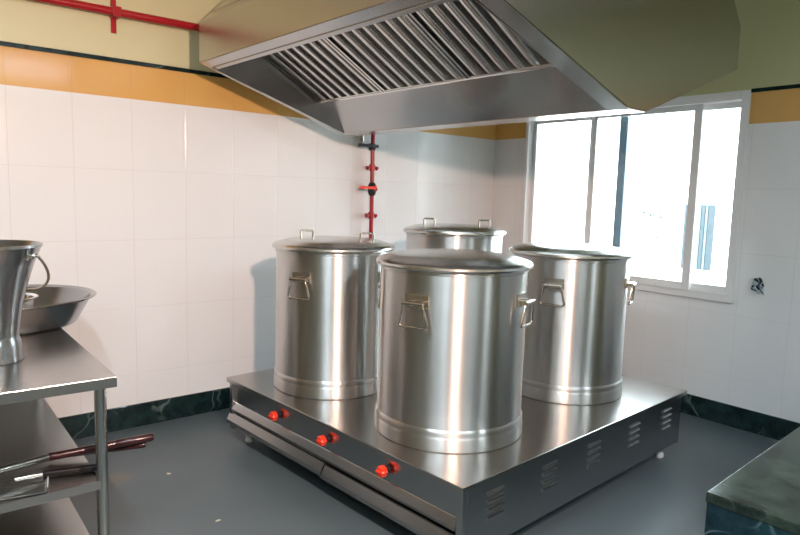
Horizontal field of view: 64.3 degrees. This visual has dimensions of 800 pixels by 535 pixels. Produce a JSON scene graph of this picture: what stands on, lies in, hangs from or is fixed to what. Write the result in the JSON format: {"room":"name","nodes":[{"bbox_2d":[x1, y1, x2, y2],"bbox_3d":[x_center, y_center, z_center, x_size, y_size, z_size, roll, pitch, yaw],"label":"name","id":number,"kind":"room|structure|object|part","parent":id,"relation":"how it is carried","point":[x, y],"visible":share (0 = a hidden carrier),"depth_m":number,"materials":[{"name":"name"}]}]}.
{"room":"commercial kitchen","nodes":[
{"label":"commercial kitchen","id":0,"kind":"room"},
{"bbox_2d":[0,0,495,417],"bbox_3d":[-1.856,-0.501,4.156,7.440,3.150,0.220,-4,9,-39],"label":"wall","id":1,"kind":"structure","parent":0,"point":[166,195],"depth_m":4.28,"materials":[{"name":"tile"}]},
{"bbox_2d":[0,41,229,78],"bbox_3d":[-1.759,-1.292,3.975,7.000,0.026,0.012,-4,9,-39],"label":"trim","id":2,"kind":"structure","parent":1,"relation":"attached to","point":[2,43],"depth_m":3.93,"materials":[{"name":"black metal"}]},
{"bbox_2d":[58,387,229,439],"bbox_3d":[-1.824,0.998,4.238,7.000,0.156,0.014,-4,9,-39],"label":"baseboard","id":3,"kind":"structure","parent":1,"relation":"attached to","point":[78,426],"depth_m":4.33,"materials":[{"name":"green stone"}]},
{"bbox_2d":[33,0,378,237],"bbox_3d":[-2.172,-0.354,3.462,5.416,2.492,0.469,-4,9,-39],"label":"gas pipe","id":4,"kind":"object","parent":1,"relation":"attached to","point":[115,12],"visible":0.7,"depth_m":4.01,"materials":[{"name":"red metal"}]},
{"bbox_3d":[-0.253,-0.984,5.140,0.200,0.025,0.014,-4,9,-39],"label":"valve lever","id":5,"kind":"part","parent":4,"relation":"part of","materials":[{"name":"grey metal"}]},
{"bbox_3d":[-0.258,-0.648,5.172,0.168,0.036,0.014,-4,9,-39],"label":"valve lever","id":6,"kind":"part","parent":4,"relation":"part of","materials":[{"name":"red plastic"}]},
{"bbox_2d":[69,408,778,534],"bbox_3d":[0.265,1.475,1.734,7.440,0.100,7.040,-4,9,-39],"label":"floor","id":7,"kind":"structure","parent":0,"point":[253,488],"depth_m":3.45,"materials":[{"name":"grey stone"}]},
{"bbox_2d":[0,328,116,534],"bbox_3d":[-2.042,0.801,2.766,1.150,0.872,1.550,-4,8,-38],"label":"work table","id":8,"kind":"object","parent":7,"relation":"on","point":[53,364],"visible":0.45,"depth_m":2.65,"materials":[{"name":"metal"}]},
{"bbox_2d":[0,475,48,499],"bbox_3d":[-1.649,0.826,2.266,0.696,0.037,0.110,-2,7,-27],"label":"turner","id":9,"kind":"object","parent":8,"relation":"on","point":[37,487],"visible":1,"depth_m":2.38,"materials":[{"name":"metal"}]},
{"bbox_2d":[0,240,49,365],"bbox_3d":[-1.689,0.142,2.625,0.428,0.488,0.428,-4,9,-39],"label":"bucket","id":10,"kind":"object","parent":8,"relation":"on","point":[17,257],"visible":1,"depth_m":2.58,"materials":[{"name":"metal"}]},
{"bbox_2d":[0,497,89,534],"bbox_3d":[-2.061,1.123,2.790,1.058,0.035,1.498,-4,8,-38],"label":"shelf","id":11,"kind":"object","parent":8,"relation":"attached to","point":[57,517],"depth_m":2.81,"materials":[{"name":"metal"}]},
{"bbox_2d":[0,398,100,513],"bbox_3d":[-2.051,0.798,2.752,1.058,0.035,1.498,-4,8,-38],"label":"shelf","id":12,"kind":"object","parent":8,"relation":"attached to","point":[28,429],"depth_m":2.75,"materials":[{"name":"metal"}]},
{"bbox_2d":[15,464,95,481],"bbox_3d":[-1.351,0.812,2.526,0.304,0.028,0.037,-1,7,-25],"label":"ladle","id":13,"kind":"object","parent":8,"relation":"on","point":[92,467],"visible":0.83,"depth_m":2.52,"materials":[{"name":"metal"}]},
{"bbox_2d":[19,284,95,334],"bbox_3d":[-2.030,0.221,3.314,0.816,0.154,0.816,-4,9,-39],"label":"basin","id":14,"kind":"object","parent":8,"relation":"on","point":[56,306],"visible":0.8,"depth_m":3.25,"materials":[{"name":"metal"}]},
{"bbox_2d":[23,293,38,306],"bbox_3d":[-1.938,0.203,3.153,0.260,0.122,0.260,-4,9,-39],"label":"bowl","id":15,"kind":"object","parent":14,"relation":"in","point":[29,298],"visible":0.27,"depth_m":3.15,"materials":[{"name":"metal"}]},
{"bbox_2d":[0,433,153,473],"bbox_3d":[-1.346,0.754,2.577,0.661,0.056,0.102,-4,8,-38],"label":"ladle","id":16,"kind":"object","parent":8,"relation":"on","point":[118,443],"visible":1,"depth_m":2.59,"materials":[{"name":"wood"}]},
{"bbox_3d":[-1.179,0.858,2.523,0.044,0.822,0.044,-4,8,-38],"label":"leg","id":17,"kind":"part","parent":8,"relation":"part of","materials":[{"name":"metal"}]},
{"bbox_2d":[73,442,145,456],"bbox_3d":[-1.393,0.780,2.633,0.634,0.043,0.111,-2,8,-31],"label":"ladle","id":18,"kind":"object","parent":8,"relation":"on","point":[141,445],"visible":0.32,"depth_m":2.72,"materials":[{"name":"wood"}]},
{"bbox_2d":[227,368,686,534],"bbox_3d":[0.346,0.947,4.051,2.162,0.423,1.997,-4,9,-43],"label":"range","id":19,"kind":"object","parent":7,"relation":"on","point":[562,452],"visible":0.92,"depth_m":3.22,"materials":[{"name":"metal"}]},
{"bbox_3d":[-1.063,0.876,4.054,0.030,0.303,0.038,-4,9,-43],"label":"corner post","id":20,"kind":"part","parent":19,"relation":"part of","materials":[{"name":"metal"}]},
{"bbox_3d":[-0.726,0.850,3.636,0.038,0.057,0.057,-4,9,-43],"label":"control knob","id":21,"kind":"part","parent":19,"relation":"part of","materials":[{"name":"red plastic"}]},
{"bbox_3d":[-0.409,0.898,3.297,0.038,0.057,0.057,-4,9,-43],"label":"control knob","id":22,"kind":"part","parent":19,"relation":"part of","materials":[{"name":"red plastic"}]},
{"bbox_2d":[272,229,393,399],"bbox_3d":[-0.416,0.247,3.945,0.744,0.948,0.744,-1,7,-23],"label":"stock pot","id":23,"kind":"object","parent":19,"relation":"on","point":[327,339],"visible":0.92,"depth_m":3.64,"materials":[{"name":"metal"}]},
{"bbox_3d":[-0.573,0.123,3.586,0.149,0.125,0.023,5,7,25],"label":"handle","id":24,"kind":"part","parent":23,"relation":"part of","materials":[{"name":"metal"}]},
{"bbox_3d":[-0.580,-0.203,3.962,0.089,0.069,0.013,2,7,-1],"label":"lid handle","id":25,"kind":"part","parent":23,"relation":"part of","materials":[{"name":"metal"}]},
{"bbox_3d":[-0.405,-0.152,3.899,0.744,0.062,0.744,-4,9,-43],"label":"lid","id":26,"kind":"part","parent":23,"relation":"part of","materials":[{"name":"metal"}]},
{"bbox_3d":[-0.201,-0.179,3.852,0.089,0.069,0.013,2,7,-1],"label":"lid handle","id":27,"kind":"part","parent":23,"relation":"part of","materials":[{"name":"metal"}]},
{"bbox_3d":[-0.395,0.903,3.349,0.012,0.158,1.900,-4,9,-43],"label":"panel","id":28,"kind":"part","parent":19,"relation":"part of","materials":[{"name":"metal"}]},
{"bbox_3d":[-0.087,0.947,2.953,0.038,0.057,0.057,-4,9,-43],"label":"control knob","id":29,"kind":"part","parent":19,"relation":"part of","materials":[{"name":"red plastic"}]},
{"bbox_2d":[403,218,505,252],"bbox_3d":[0.383,0.150,4.680,0.744,1.018,0.744,-4,9,-43],"label":"stock pot","id":30,"kind":"object","parent":19,"relation":"on","point":[425,235],"visible":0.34,"depth_m":4.35,"materials":[{"name":"metal"}]},
{"bbox_3d":[0.213,-0.328,4.632,0.089,0.069,0.013,2,7,3],"label":"lid handle","id":31,"kind":"part","parent":30,"relation":"part of","materials":[{"name":"metal"}]},
{"bbox_3d":[0.396,-0.284,4.630,0.744,0.062,0.744,-4,9,-43],"label":"lid","id":32,"kind":"part","parent":30,"relation":"part of","materials":[{"name":"metal"}]},
{"bbox_3d":[0.608,-0.312,4.590,0.089,0.069,0.013,1,7,-3],"label":"lid handle","id":33,"kind":"part","parent":30,"relation":"part of","materials":[{"name":"metal"}]},
{"bbox_2d":[375,248,535,453],"bbox_3d":[0.261,0.369,3.259,0.788,0.902,0.788,-1,7,-23],"label":"stock pot","id":34,"kind":"object","parent":19,"relation":"on","point":[452,325],"visible":1,"depth_m":2.94,"materials":[{"name":"metal"}]},
{"bbox_3d":[-0.077,0.153,3.442,0.024,0.125,0.158,6,8,31],"label":"handle","id":35,"kind":"part","parent":34,"relation":"part of","materials":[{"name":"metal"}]},
{"bbox_3d":[0.059,0.220,2.896,0.158,0.125,0.024,6,8,31],"label":"handle","id":36,"kind":"part","parent":34,"relation":"part of","materials":[{"name":"metal"}]},
{"bbox_3d":[0.273,-0.048,3.211,0.789,0.062,0.789,-4,9,-43],"label":"lid","id":37,"kind":"part","parent":34,"relation":"part of","materials":[{"name":"metal"}]},
{"bbox_3d":[0.609,0.220,3.033,0.024,0.125,0.158,6,8,31],"label":"handle","id":38,"kind":"part","parent":34,"relation":"part of","materials":[{"name":"metal"}]},
{"bbox_3d":[0.254,1.076,2.649,0.030,0.303,0.035,-4,9,-43],"label":"corner post","id":39,"kind":"part","parent":19,"relation":"part of","materials":[{"name":"metal"}]},
{"bbox_3d":[1.006,1.016,3.333,2.007,0.298,0.020,-4,9,-43],"label":"panel","id":40,"kind":"part","parent":19,"relation":"part of","materials":[{"name":"metal"}]},
{"bbox_2d":[509,242,636,404],"bbox_3d":[1.041,0.305,3.982,0.744,0.907,0.744,-1,7,-23],"label":"stock pot","id":41,"kind":"object","parent":19,"relation":"on","point":[574,340],"visible":0.88,"depth_m":3.68,"materials":[{"name":"metal"}]},
{"bbox_3d":[0.868,0.159,3.630,0.149,0.125,0.023,5,7,28],"label":"handle","id":42,"kind":"part","parent":41,"relation":"part of","materials":[{"name":"metal"}]},
{"bbox_3d":[1.053,-0.115,3.934,0.744,0.062,0.744,-4,9,-43],"label":"lid","id":43,"kind":"part","parent":41,"relation":"part of","materials":[{"name":"metal"}]},
{"bbox_3d":[1.379,0.156,3.785,0.023,0.125,0.149,5,7,28],"label":"handle","id":44,"kind":"part","parent":41,"relation":"part of","materials":[{"name":"metal"}]},
{"bbox_3d":[1.748,0.959,4.032,0.035,0.303,0.035,-4,9,-43],"label":"corner post","id":45,"kind":"part","parent":19,"relation":"part of","materials":[{"name":"metal"}]},
{"bbox_2d":[704,427,799,534],"bbox_3d":[2.337,1.033,2.370,2.700,0.750,1.300,-4,9,-42],"label":"countertop","id":46,"kind":"structure","parent":7,"relation":"on","point":[762,497],"depth_m":1.89,"materials":[{"name":"green stone"}]},
{"bbox_3d":[1.053,1.077,1.810,0.036,0.718,0.396,-4,9,-42],"label":"facing panel","id":47,"kind":"part","parent":46,"relation":"part of","materials":[{"name":"blue stone"}]},
{"bbox_2d":[491,0,799,422],"bbox_3d":[3.167,-0.311,3.753,0.220,3.150,6.820,-4,9,-39],"label":"wall","id":48,"kind":"structure","parent":0,"point":[744,353],"depth_m":4.43,"materials":[{"name":"tile"}]},
{"bbox_2d":[520,90,751,302],"bbox_3d":[1.867,-0.594,5.297,0.260,1.495,1.957,-4,9,-39],"label":"window","id":49,"kind":"structure","parent":48,"relation":"in","point":[535,130],"depth_m":4.85,"materials":[{"name":"white metal"}]},
{"bbox_3d":[1.447,-0.654,5.738,0.028,1.378,0.665,-4,9,-39],"label":"sash","id":50,"kind":"part","parent":49,"relation":"part of","materials":[{"name":"white"}]},
{"bbox_3d":[1.923,-0.567,5.103,0.028,1.378,0.920,-4,9,-39],"label":"sash","id":51,"kind":"part","parent":49,"relation":"part of","materials":[{"name":"white"}]},
{"bbox_3d":[2.324,-0.507,4.683,0.028,1.378,0.315,-4,9,-39],"label":"sash","id":52,"kind":"part","parent":49,"relation":"part of","materials":[{"name":"white"}]},
{"bbox_2d":[680,394,799,440],"bbox_3d":[2.968,1.170,3.929,0.014,0.156,6.586,-4,9,-39],"label":"baseboard","id":53,"kind":"structure","parent":48,"relation":"attached to","point":[773,427],"depth_m":4.57,"materials":[{"name":"green stone"}]},
{"bbox_2d":[751,277,763,295],"bbox_3d":[2.481,0.128,4.421,0.038,0.130,0.096,-4,9,-39],"label":"wall outlet","id":54,"kind":"object","parent":48,"relation":"attached to","point":[757,285],"visible":1,"depth_m":4.42,"materials":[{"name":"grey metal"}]},
{"bbox_2d":[751,84,799,92],"bbox_3d":[3.034,-1.120,3.667,0.012,0.026,6.588,-4,9,-39],"label":"trim","id":55,"kind":"structure","parent":48,"relation":"attached to","point":[793,86],"depth_m":4.27,"materials":[{"name":"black stone"}]},
{"bbox_3d":[0.358,-1.762,1.361,7.440,0.120,7.040,-4,9,-39],"label":"ceiling","id":56,"kind":"structure","parent":0,"visible":0},
{"bbox_2d":[199,0,740,135],"bbox_3d":[0.362,-1.413,3.759,2.233,1.122,2.276,-4,9,-41],"label":"exhaust hood","id":57,"kind":"object","parent":56,"relation":"attached to","point":[350,67],"visible":1,"depth_m":3.25,"materials":[{"name":"metal"}]},
{"bbox_3d":[0.135,-1.042,3.653,0.016,0.016,2.128,-4,9,-41],"label":"filter rail","id":58,"kind":"part","parent":57,"relation":"part of","materials":[{"name":"metal"}]},
{"bbox_3d":[0.212,-0.954,3.732,0.217,0.198,2.138,-4,9,-41],"label":"plate","id":59,"kind":"part","parent":57,"relation":"part of","materials":[{"name":"silver metal"}]},
{"label":"outside","id":60,"kind":"structure","parent":0,"visible":0},
{"bbox_3d":[5.061,1.164,12.607,13.780,0.100,22.000,-4,9,-39],"label":"ground","id":61,"kind":"structure","parent":60,"visible":0},
{"bbox_2d":[594,203,663,276],"bbox_3d":[2.831,0.366,8.153,0.167,2.381,0.938,-4,9,-39],"label":"palm trees","id":62,"kind":"object","parent":61,"relation":"on","point":[642,212],"visible":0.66,"depth_m":7.87,"materials":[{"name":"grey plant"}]},
{"bbox_2d":[540,108,740,285],"bbox_3d":[5.293,-1.581,12.679,3.450,5.350,16.400,-4,9,-39],"label":"neighbouring building","id":63,"kind":"structure","parent":61,"relation":"on","point":[659,150],"depth_m":11.37,"materials":[{"name":"grey"}]},
{"bbox_2d":[680,204,698,267],"bbox_3d":[4.943,-0.528,10.855,0.050,1.095,0.230,-4,9,-39],"label":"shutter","id":64,"kind":"object","parent":63,"relation":"hanging from","point":[685,205],"depth_m":10.89,"materials":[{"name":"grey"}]},
{"bbox_2d":[694,205,701,269],"bbox_3d":[5.037,-0.512,10.742,0.050,1.095,0.045,-4,9,-39],"label":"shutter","id":65,"kind":"object","parent":63,"relation":"hanging from","point":[699,222],"depth_m":10.72,"materials":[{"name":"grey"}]},
{"bbox_2d":[697,205,705,269],"bbox_3d":[5.075,-0.506,10.696,0.050,1.095,0.055,-4,9,-39],"label":"shutter","id":66,"kind":"object","parent":63,"relation":"hanging from","point":[701,231],"depth_m":10.68,"materials":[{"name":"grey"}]},
{"bbox_2d":[701,205,708,269],"bbox_3d":[5.112,-0.499,10.652,0.050,1.095,0.040,-4,9,-39],"label":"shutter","id":67,"kind":"object","parent":63,"relation":"hanging from","point":[705,217],"depth_m":10.64,"materials":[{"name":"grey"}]},
{"bbox_2d":[704,205,715,270],"bbox_3d":[5.159,-0.492,10.595,0.050,1.095,0.090,-4,9,-39],"label":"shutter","id":68,"kind":"object","parent":63,"relation":"hanging from","point":[710,217],"depth_m":10.58,"materials":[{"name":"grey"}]}
]}

